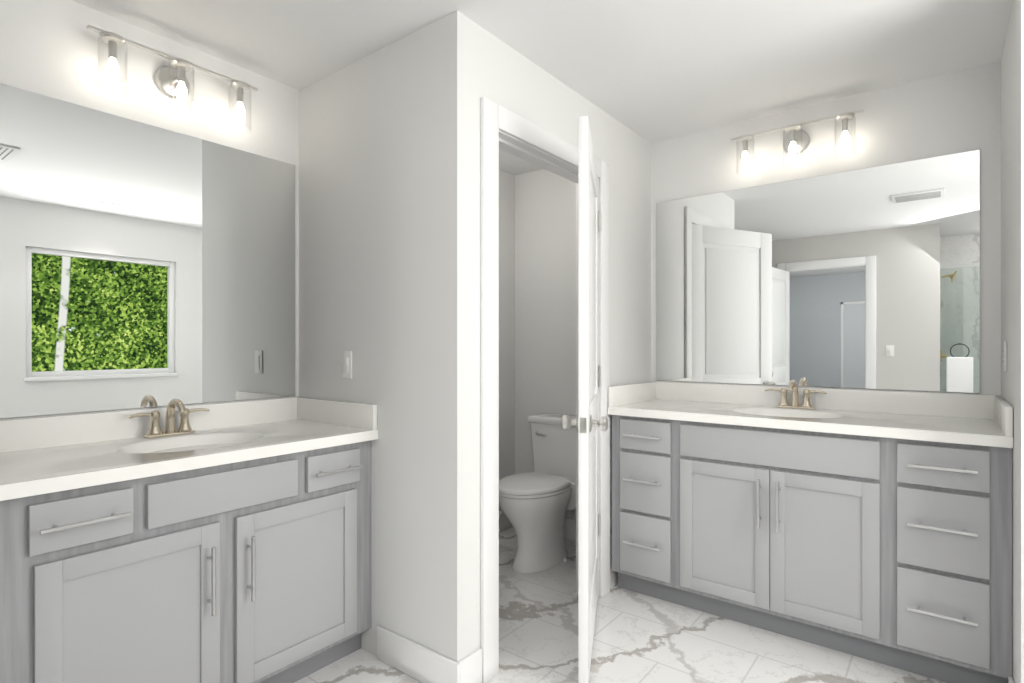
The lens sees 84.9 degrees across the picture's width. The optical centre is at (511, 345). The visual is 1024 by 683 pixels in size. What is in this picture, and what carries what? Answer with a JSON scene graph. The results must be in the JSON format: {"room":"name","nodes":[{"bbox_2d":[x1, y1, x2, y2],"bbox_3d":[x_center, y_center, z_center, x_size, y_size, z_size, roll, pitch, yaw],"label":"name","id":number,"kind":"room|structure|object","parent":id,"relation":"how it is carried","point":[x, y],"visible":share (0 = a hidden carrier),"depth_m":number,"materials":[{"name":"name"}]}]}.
{"room":"bathroom","nodes":[
{"label":"bathroom","id":0,"kind":"room"},
{"bbox_2d":[0,0,514,511],"bbox_3d":[-1.169,0.030,2.470,0.115,2.440,3.960,0,0,38],"label":"wall","id":1,"kind":"structure","parent":0,"point":[48,48],"depth_m":2.18,"materials":[{"name":"white paint"}]},
{"bbox_2d":[0,83,294,418],"bbox_3d":[-1.356,-0.302,2.128,0.006,1.066,1.160,0,0,38],"label":"mirror","id":2,"kind":"object","parent":1,"relation":"attached to","point":[143,265],"visible":1,"depth_m":2.07,"materials":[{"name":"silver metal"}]},
{"bbox_2d":[87,25,257,132],"bbox_3d":[-1.270,-0.986,2.137,0.131,0.193,0.590,0,0,38],"label":"sconce","id":3,"kind":"object","parent":1,"relation":"attached to","point":[172,82],"visible":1,"depth_m":2.11,"materials":[{"name":"silver metal"}]},
{"bbox_2d":[499,511,512,531],"bbox_3d":[-0.445,1.185,3.298,0.014,0.130,1.535,0,0,38],"label":"baseboard","id":4,"kind":"structure","parent":1,"relation":"attached to","point":[504,524],"depth_m":3.79,"materials":[{"name":"white wood"}]},
{"bbox_2d":[299,10,478,662],"bbox_3d":[-0.558,0.030,2.340,1.010,2.440,0.115,0,0,38],"label":"wall","id":5,"kind":"structure","parent":0,"point":[389,216],"depth_m":2.15,"materials":[{"name":"white paint"}]},
{"bbox_2d":[341,351,351,378],"bbox_3d":[-0.703,0.080,2.373,0.070,0.115,0.010,0,0,38],"label":"light switch","id":6,"kind":"object","parent":5,"relation":"attached to","point":[346,364],"visible":1,"depth_m":2.37,"materials":[{"name":"white plastic"}]},
{"bbox_2d":[377,626,464,682],"bbox_3d":[-0.361,1.185,2.109,0.444,0.130,0.018,0,0,38],"label":"baseboard","id":7,"kind":"structure","parent":5,"relation":"attached to","point":[416,661],"depth_m":2.09,"materials":[{"name":"white wood"}]},
{"bbox_2d":[72,0,1012,174],"bbox_3d":[-0.834,-1.240,-0.113,4.580,0.100,8.000,0,0,38],"label":"ceiling","id":8,"kind":"structure","parent":0,"point":[652,71],"depth_m":2.19,"materials":[{"name":"white paint"}]},
{"bbox_2d":[479,26,650,647],"bbox_3d":[0.302,0.030,2.718,0.115,2.440,1.535,0,0,38],"label":"wall","id":9,"kind":"structure","parent":0,"point":[514,81],"depth_m":2.92,"materials":[{"name":"white paint"}]},
{"bbox_2d":[481,97,609,682],"bbox_3d":[0.139,0.163,2.508,0.151,2.175,0.987,0,0,38],"label":"trim","id":10,"kind":"structure","parent":9,"relation":"attached to","point":[509,132],"depth_m":2.13,"materials":[{"name":"white wood"}]},
{"bbox_2d":[561,116,607,682],"bbox_3d":[0.334,0.204,2.404,0.173,2.061,0.802,0,0,11],"label":"door","id":11,"kind":"structure","parent":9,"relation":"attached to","point":[587,422],"depth_m":2.02,"materials":[{"name":"white wood"}]},
{"bbox_2d":[295,527,945,682],"bbox_3d":[-0.834,1.300,-0.113,4.580,0.100,8.000,0,0,38],"label":"floor","id":12,"kind":"structure","parent":0,"point":[640,638],"depth_m":2.31,"materials":[{"name":"tile"}]},
{"bbox_2d":[0,397,377,682],"bbox_3d":[-1.127,0.722,1.947,0.588,1.056,1.200,0,0,38],"label":"bathroom vanity","id":13,"kind":"object","parent":12,"relation":"on","point":[175,540],"visible":1,"depth_m":1.78,"materials":[{"name":"grey wood"}]},
{"bbox_2d":[499,413,575,572],"bbox_3d":[0.168,0.844,3.310,0.518,0.810,0.733,0,0,38],"label":"toilet","id":14,"kind":"object","parent":12,"relation":"on","point":[538,503],"visible":0.83,"depth_m":3.16,"materials":[{"name":"white ceramic"}]},
{"bbox_2d":[608,380,1012,682],"bbox_3d":[1.256,0.707,2.574,1.526,1.086,0.588,0,0,38],"label":"bathroom vanity","id":15,"kind":"object","parent":12,"relation":"on","point":[874,525],"visible":1,"depth_m":2.29,"materials":[{"name":"grey wood"}]},
{"bbox_2d":[515,61,1000,519],"bbox_3d":[1.514,0.030,2.821,3.695,2.440,0.115,0,0,38],"label":"wall","id":16,"kind":"structure","parent":0,"point":[952,113],"depth_m":2.94,"materials":[{"name":"white paint"}]},
{"bbox_2d":[565,518,575,540],"bbox_3d":[0.381,1.185,3.619,0.865,0.130,0.014,0,0,38],"label":"baseboard","id":17,"kind":"structure","parent":16,"relation":"attached to","point":[570,525],"depth_m":3.61,"materials":[{"name":"white wood"}]},
{"bbox_2d":[730,109,863,174],"bbox_3d":[1.389,-0.986,2.762,0.590,0.193,0.131,0,0,38],"label":"sconce","id":18,"kind":"object","parent":16,"relation":"attached to","point":[796,140],"visible":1,"depth_m":2.74,"materials":[{"name":"silver metal"}]},
{"bbox_2d":[656,149,979,392],"bbox_3d":[1.415,-0.317,2.821,1.448,1.036,0.006,0,0,38],"label":"mirror","id":19,"kind":"object","parent":16,"relation":"attached to","point":[866,278],"visible":0.94,"depth_m":2.72,"materials":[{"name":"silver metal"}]},
{"bbox_2d":[1001,0,1023,682],"bbox_3d":[1.843,0.030,1.988,0.115,2.440,0.800,0,0,38],"label":"wall","id":20,"kind":"structure","parent":0,"point":[1012,209],"depth_m":1.85,"materials":[{"name":"white paint"}]},
{"bbox_2d":[1003,341,1006,371],"bbox_3d":[1.873,0.040,2.129,0.009,0.115,0.070,0,0,38],"label":"plate","id":21,"kind":"object","parent":20,"relation":"attached to","point":[1004,356],"visible":1,"depth_m":2.10,"materials":[{"name":"white plastic"}]}
]}

